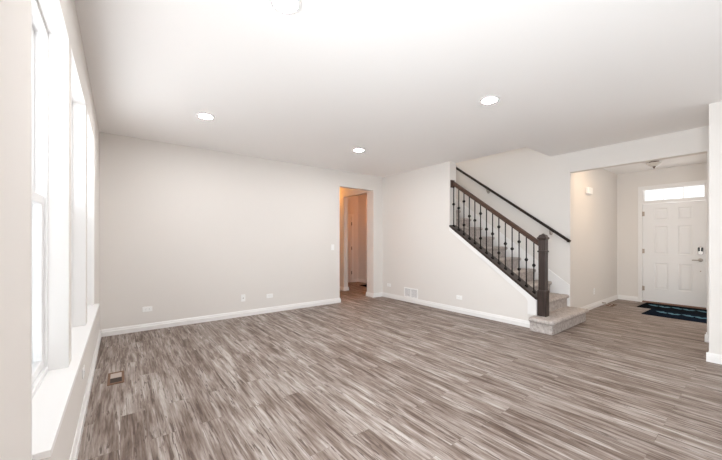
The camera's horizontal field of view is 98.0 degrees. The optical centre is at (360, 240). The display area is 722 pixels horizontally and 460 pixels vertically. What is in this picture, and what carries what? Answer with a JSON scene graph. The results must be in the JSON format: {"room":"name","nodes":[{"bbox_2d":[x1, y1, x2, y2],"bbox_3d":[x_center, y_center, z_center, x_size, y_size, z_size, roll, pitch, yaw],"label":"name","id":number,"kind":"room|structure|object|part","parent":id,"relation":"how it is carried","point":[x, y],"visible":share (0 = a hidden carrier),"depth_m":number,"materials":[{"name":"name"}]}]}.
{"room":"empty living room","nodes":[
{"label":"empty living room","id":0,"kind":"room"},
{"bbox_2d":[0,0,99,459],"bbox_3d":[-1.403,-0.081,1.319,0.180,2.740,13.200,0,0,-37],"label":"wall","id":1,"kind":"structure","parent":0,"point":[15,15],"depth_m":0.88,"materials":[{"name":"white paint"}]},
{"bbox_2d":[31,0,68,457],"bbox_3d":[-1.364,-0.204,1.274,0.176,1.763,0.892,0,0,-37],"label":"window","id":2,"kind":"structure","parent":1,"relation":"in","point":[49,34],"depth_m":1.61,"materials":[{"name":"white paint"}]},
{"bbox_3d":[-1.405,-0.618,1.242,0.030,0.874,0.830,0,0,-37],"label":"sash","id":3,"kind":"part","parent":2,"relation":"part of","materials":[{"name":"white plastic"}]},
{"bbox_3d":[-1.379,0.211,1.262,0.032,0.871,0.830,0,0,-37],"label":"sash","id":4,"kind":"part","parent":2,"relation":"part of","materials":[{"name":"white plastic"}]},
{"bbox_3d":[-1.395,-0.204,1.250,0.098,1.763,0.892,0,0,-37],"label":"frame","id":5,"kind":"part","parent":2,"relation":"part of","materials":[{"name":"white plastic"}]},
{"bbox_2d":[31,303,99,459],"bbox_3d":[-1.952,0.689,2.151,0.122,0.024,3.000,0,0,-37],"label":"window sill","id":6,"kind":"structure","parent":1,"relation":"attached to","point":[50,401],"depth_m":1.36,"materials":[{"name":"white paint"}]},
{"bbox_2d":[71,48,85,359],"bbox_3d":[-1.984,-0.204,2.082,0.176,1.763,0.924,0,0,-37],"label":"window","id":7,"kind":"structure","parent":1,"relation":"in","point":[78,105],"depth_m":2.47,"materials":[{"name":"white paint"}]},
{"bbox_2d":[82,365,84,378],"bbox_3d":[-2.058,0.974,2.329,0.009,0.072,0.118,0,0,-37],"label":"wall outlet","id":8,"kind":"object","parent":1,"relation":"attached to","point":[83,369],"visible":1,"depth_m":2.29,"materials":[{"name":"white plastic"}]},
{"bbox_2d":[69,330,100,459],"bbox_3d":[-0.456,1.241,0.248,0.019,0.096,9.948,0,0,-37],"label":"baseboard","id":9,"kind":"structure","parent":1,"relation":"attached to","point":[78,435],"depth_m":2.28,"materials":[{"name":"white paint"}]},
{"bbox_2d":[87,111,93,304],"bbox_3d":[-2.614,-0.204,2.903,0.176,1.763,0.878,0,0,-37],"label":"window","id":10,"kind":"structure","parent":1,"relation":"in","point":[90,137],"depth_m":3.28,"materials":[{"name":"white paint"}]},
{"bbox_2d":[100,132,381,330],"bbox_3d":[-1.536,-0.081,5.765,5.020,2.740,0.122,0,0,-37],"label":"wall","id":11,"kind":"structure","parent":0,"point":[186,231],"depth_m":5.04,"materials":[{"name":"white paint"}]},
{"bbox_2d":[142,306,151,311],"bbox_3d":[-3.069,0.987,4.506,0.118,0.072,0.009,0,0,-37],"label":"wall outlet","id":12,"kind":"object","parent":11,"relation":"attached to","point":[149,308],"visible":1,"depth_m":4.51,"materials":[{"name":"white plastic"}]},
{"bbox_2d":[101,292,381,336],"bbox_3d":[-1.573,1.241,5.812,4.982,0.096,0.280,0,0,-37],"label":"baseboard","id":13,"kind":"structure","parent":11,"relation":"attached to","point":[171,323],"depth_m":5.04,"materials":[{"name":"white paint"}]},
{"bbox_2d":[348,196,357,282],"bbox_3d":[0.086,-0.081,8.574,1.244,2.740,2.500,0,0,-37],"label":"wall","id":14,"kind":"structure","parent":0,"point":[352,201],"depth_m":9.76,"materials":[{"name":"white paint"}]},
{"bbox_2d":[348,216,351,281],"bbox_3d":[-0.624,0.271,9.396,0.862,2.013,0.032,0,0,-37],"label":"door","id":15,"kind":"structure","parent":14,"relation":"in","point":[349,217],"depth_m":9.61,"materials":[{"name":"white paint"}]},
{"bbox_2d":[348,214,353,281],"bbox_3d":[-0.631,0.239,9.399,1.000,2.100,0.018,0,0,-37],"label":"trim","id":16,"kind":"structure","parent":14,"relation":"attached to","point":[351,215],"depth_m":9.67,"materials":[{"name":"white paint"}]},
{"bbox_2d":[354,279,366,282],"bbox_3d":[0.529,1.241,8.863,0.189,0.096,2.280,0,0,-37],"label":"baseboard","id":17,"kind":"structure","parent":14,"relation":"attached to","point":[355,280],"depth_m":9.70,"materials":[{"name":"white paint"}]},
{"bbox_2d":[340,187,369,291],"bbox_3d":[-0.571,-0.081,8.303,0.129,2.740,2.730,0,0,-37],"label":"wall","id":18,"kind":"structure","parent":0,"point":[345,193],"depth_m":8.04,"materials":[{"name":"white paint"}]},
{"bbox_2d":[340,286,348,290],"bbox_3d":[-0.975,1.241,7.993,1.184,0.096,2.730,0,0,-37],"label":"baseboard","id":19,"kind":"structure","parent":18,"relation":"attached to","point":[341,288],"depth_m":8.05,"materials":[{"name":"white paint"}]},
{"bbox_2d":[75,0,721,177],"bbox_3d":[2.200,-1.591,4.082,9.260,0.280,13.200,0,0,-37],"label":"ceiling","id":20,"kind":"structure","parent":0,"point":[401,82],"depth_m":2.76,"materials":[{"name":"white paint"}]},
{"bbox_2d":[196,113,214,119],"bbox_3d":[-1.810,-1.446,3.658,0.196,0.010,0.196,0,0,-37],"label":"recessed light","id":21,"kind":"object","parent":20,"relation":"in","point":[206,116],"visible":1,"depth_m":3.65,"materials":[{"name":"white"}]},
{"bbox_2d":[269,0,301,14],"bbox_3d":[-0.461,-1.446,1.915,0.196,0.010,0.196,0,0,-37],"label":"recessed light","id":22,"kind":"object","parent":20,"relation":"in","point":[286,7],"visible":1,"depth_m":1.94,"materials":[{"name":"white paint"}]},
{"bbox_2d":[353,148,364,151],"bbox_3d":[-0.034,-1.446,5.030,0.196,0.010,0.196,0,0,-37],"label":"recessed light","id":23,"kind":"object","parent":20,"relation":"in","point":[355,149],"visible":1,"depth_m":5.03,"materials":[{"name":"white"}]},
{"bbox_2d":[479,96,499,104],"bbox_3d":[1.328,-1.446,3.241,0.196,0.010,0.196,0,0,-37],"label":"recessed light","id":24,"kind":"object","parent":20,"relation":"in","point":[487,100],"visible":1,"depth_m":3.24,"materials":[{"name":"white"}]},
{"bbox_2d":[646,161,661,167],"bbox_3d":[5.399,-1.387,5.778,0.224,0.128,0.224,0,0,-37],"label":"ceiling light","id":25,"kind":"object","parent":20,"relation":"attached to","point":[653,164],"visible":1,"depth_m":5.73,"materials":[{"name":"white"}]},
{"bbox_2d":[77,282,721,459],"bbox_3d":[2.200,1.349,4.082,9.260,0.120,13.200,0,0,-37],"label":"floor","id":26,"kind":"structure","parent":0,"point":[360,376],"depth_m":2.75,"materials":[{"name":"wood"}]},
{"bbox_2d":[107,370,124,385],"bbox_3d":[-2.295,1.286,2.938,0.124,0.006,0.316,0,0,-37],"label":"floor vent","id":27,"kind":"object","parent":26,"relation":"in","point":[115,377],"visible":1,"depth_m":2.93,"materials":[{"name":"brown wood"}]},
{"bbox_2d":[456,199,588,334],"bbox_3d":[1.985,-0.254,6.076,1.346,3.079,3.718,0,0,-37],"label":"staircase","id":28,"kind":"structure","parent":26,"relation":"on","point":[561,317],"depth_m":5.39,"materials":[{"name":"beige carpet"}]},
{"bbox_2d":[449,180,548,316],"bbox_3d":[2.201,-0.008,5.167,0.224,2.209,1.639,0,0,-37],"label":"stair railing","id":29,"kind":"object","parent":28,"relation":"on","point":[541,295],"visible":1,"depth_m":4.84,"materials":[{"name":"brown wood"}]},
{"bbox_3d":[2.164,0.289,5.216,0.224,1.147,1.516,0,0,-37],"label":"rail","id":30,"kind":"part","parent":29,"relation":"part of","materials":[{"name":"brown wood"}]},
{"bbox_3d":[2.169,-0.490,5.174,0.066,1.161,1.546,0,0,-37],"label":"handrail","id":31,"kind":"part","parent":29,"relation":"part of","materials":[{"name":"brown wood"}]},
{"bbox_3d":[2.645,0.543,4.553,0.118,1.107,0.118,0,0,-37],"label":"newel post","id":32,"kind":"part","parent":29,"relation":"part of","materials":[{"name":"brown wood"}]},
{"bbox_2d":[637,303,706,315],"bbox_3d":[5.951,1.285,5.830,0.700,0.008,1.120,0,0,-35],"label":"door mat","id":33,"kind":"object","parent":26,"relation":"on","point":[696,311],"visible":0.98,"depth_m":5.91,"materials":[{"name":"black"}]},
{"bbox_2d":[641,309,706,322],"bbox_3d":[5.462,1.285,5.323,0.680,0.008,0.930,0,0,-35],"label":"door mat","id":34,"kind":"object","parent":26,"relation":"on","point":[654,312],"visible":0.77,"depth_m":5.36,"materials":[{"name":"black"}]},
{"bbox_2d":[382,161,536,320],"bbox_3d":[1.562,-0.081,6.008,0.192,2.740,3.508,0,0,-37],"label":"wall","id":35,"kind":"structure","parent":0,"point":[420,252],"depth_m":6.08,"materials":[{"name":"white paint"}]},
{"bbox_2d":[404,287,417,298],"bbox_3d":[1.037,1.094,6.528,0.008,0.208,0.392,0,0,-37],"label":"air vent","id":36,"kind":"object","parent":35,"relation":"in","point":[408,292],"visible":1,"depth_m":6.52,"materials":[{"name":"white plastic"}]},
{"bbox_2d":[382,292,529,327],"bbox_3d":[1.508,1.241,5.904,0.019,0.096,3.363,0,0,-37],"label":"baseboard","id":37,"kind":"structure","parent":35,"relation":"attached to","point":[514,321],"depth_m":5.50,"materials":[{"name":"white paint"}]},
{"bbox_2d":[449,227,536,314],"bbox_3d":[2.085,0.421,5.155,0.016,1.339,1.518,0,0,-37],"label":"trim","id":38,"kind":"structure","parent":35,"relation":"attached to","point":[532,303],"depth_m":4.88,"materials":[{"name":"white paint"}]},
{"bbox_2d":[358,126,708,334],"bbox_3d":[3.580,-1.311,5.141,0.121,5.200,12.800,0,0,-37],"label":"wall","id":39,"kind":"structure","parent":0,"point":[541,185],"depth_m":5.46,"materials":[{"name":"white paint"}]},
{"bbox_2d":[456,167,570,242],"bbox_3d":[2.439,-1.187,6.459,0.082,2.444,3.320,0,0,-37],"label":"wall handrail","id":40,"kind":"object","parent":39,"relation":"attached to","point":[552,230],"visible":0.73,"depth_m":5.79,"materials":[{"name":"brown wood"}]},
{"bbox_2d":[573,169,616,307],"bbox_3d":[4.554,-0.081,6.153,2.656,2.740,0.120,0,0,-37],"label":"wall","id":41,"kind":"structure","parent":0,"point":[595,214],"depth_m":5.99,"materials":[{"name":"white paint"}]},
{"bbox_2d":[586,187,592,193],"bbox_3d":[4.205,-0.915,5.777,0.215,0.118,0.052,0,0,-37],"label":"door chime","id":42,"kind":"object","parent":41,"relation":"attached to","point":[589,190],"visible":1,"depth_m":5.72,"materials":[{"name":"white plastic"}]},
{"bbox_2d":[581,295,708,342],"bbox_3d":[5.038,1.241,5.406,2.796,0.096,1.655,0,0,-37],"label":"baseboard","id":43,"kind":"structure","parent":41,"relation":"attached to","point":[615,297],"depth_m":6.41,"materials":[{"name":"white paint"}]},
{"bbox_2d":[617,163,706,296],"bbox_3d":[5.804,-0.081,6.848,0.174,2.740,13.200,0,0,-37],"label":"wall","id":44,"kind":"structure","parent":0,"point":[628,184],"depth_m":6.71,"materials":[{"name":"white paint"}]},
{"bbox_2d":[638,180,706,309],"bbox_3d":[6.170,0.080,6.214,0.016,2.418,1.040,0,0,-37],"label":"trim","id":45,"kind":"structure","parent":44,"relation":"attached to","point":[640,189],"depth_m":6.58,"materials":[{"name":"white paint"}]},
{"bbox_2d":[642,200,705,307],"bbox_3d":[6.171,0.251,6.222,0.110,2.013,0.908,0,0,-37],"label":"door","id":46,"kind":"structure","parent":44,"relation":"in","point":[674,233],"depth_m":6.21,"materials":[{"name":"white paint"}]},
{"bbox_2d":[642,300,705,308],"bbox_3d":[6.211,1.276,6.246,0.112,0.026,0.916,0,0,-37],"label":"trim","id":47,"kind":"structure","parent":44,"relation":"attached to","point":[643,300],"depth_m":6.18,"materials":[{"name":"white wood"}]},
{"bbox_2d":[644,185,704,200],"bbox_3d":[6.222,-0.933,6.254,0.035,0.228,0.866,0,0,-37],"label":"window","id":48,"kind":"structure","parent":44,"relation":"in","point":[697,185],"depth_m":6.19,"materials":[{"name":"white plastic"}]},
{"bbox_2d":[709,101,721,354],"bbox_3d":[5.566,-0.081,1.683,0.937,2.740,4.895,0,0,-37],"label":"wall","id":49,"kind":"structure","parent":0,"point":[715,109],"depth_m":3.30,"materials":[{"name":"white paint"}]},
{"bbox_2d":[706,352,721,364],"bbox_3d":[5.545,1.241,1.679,0.937,0.096,4.914,0,0,-37],"label":"baseboard","id":50,"kind":"structure","parent":49,"relation":"attached to","point":[710,357],"depth_m":3.30,"materials":[{"name":"white paint"}]}
]}

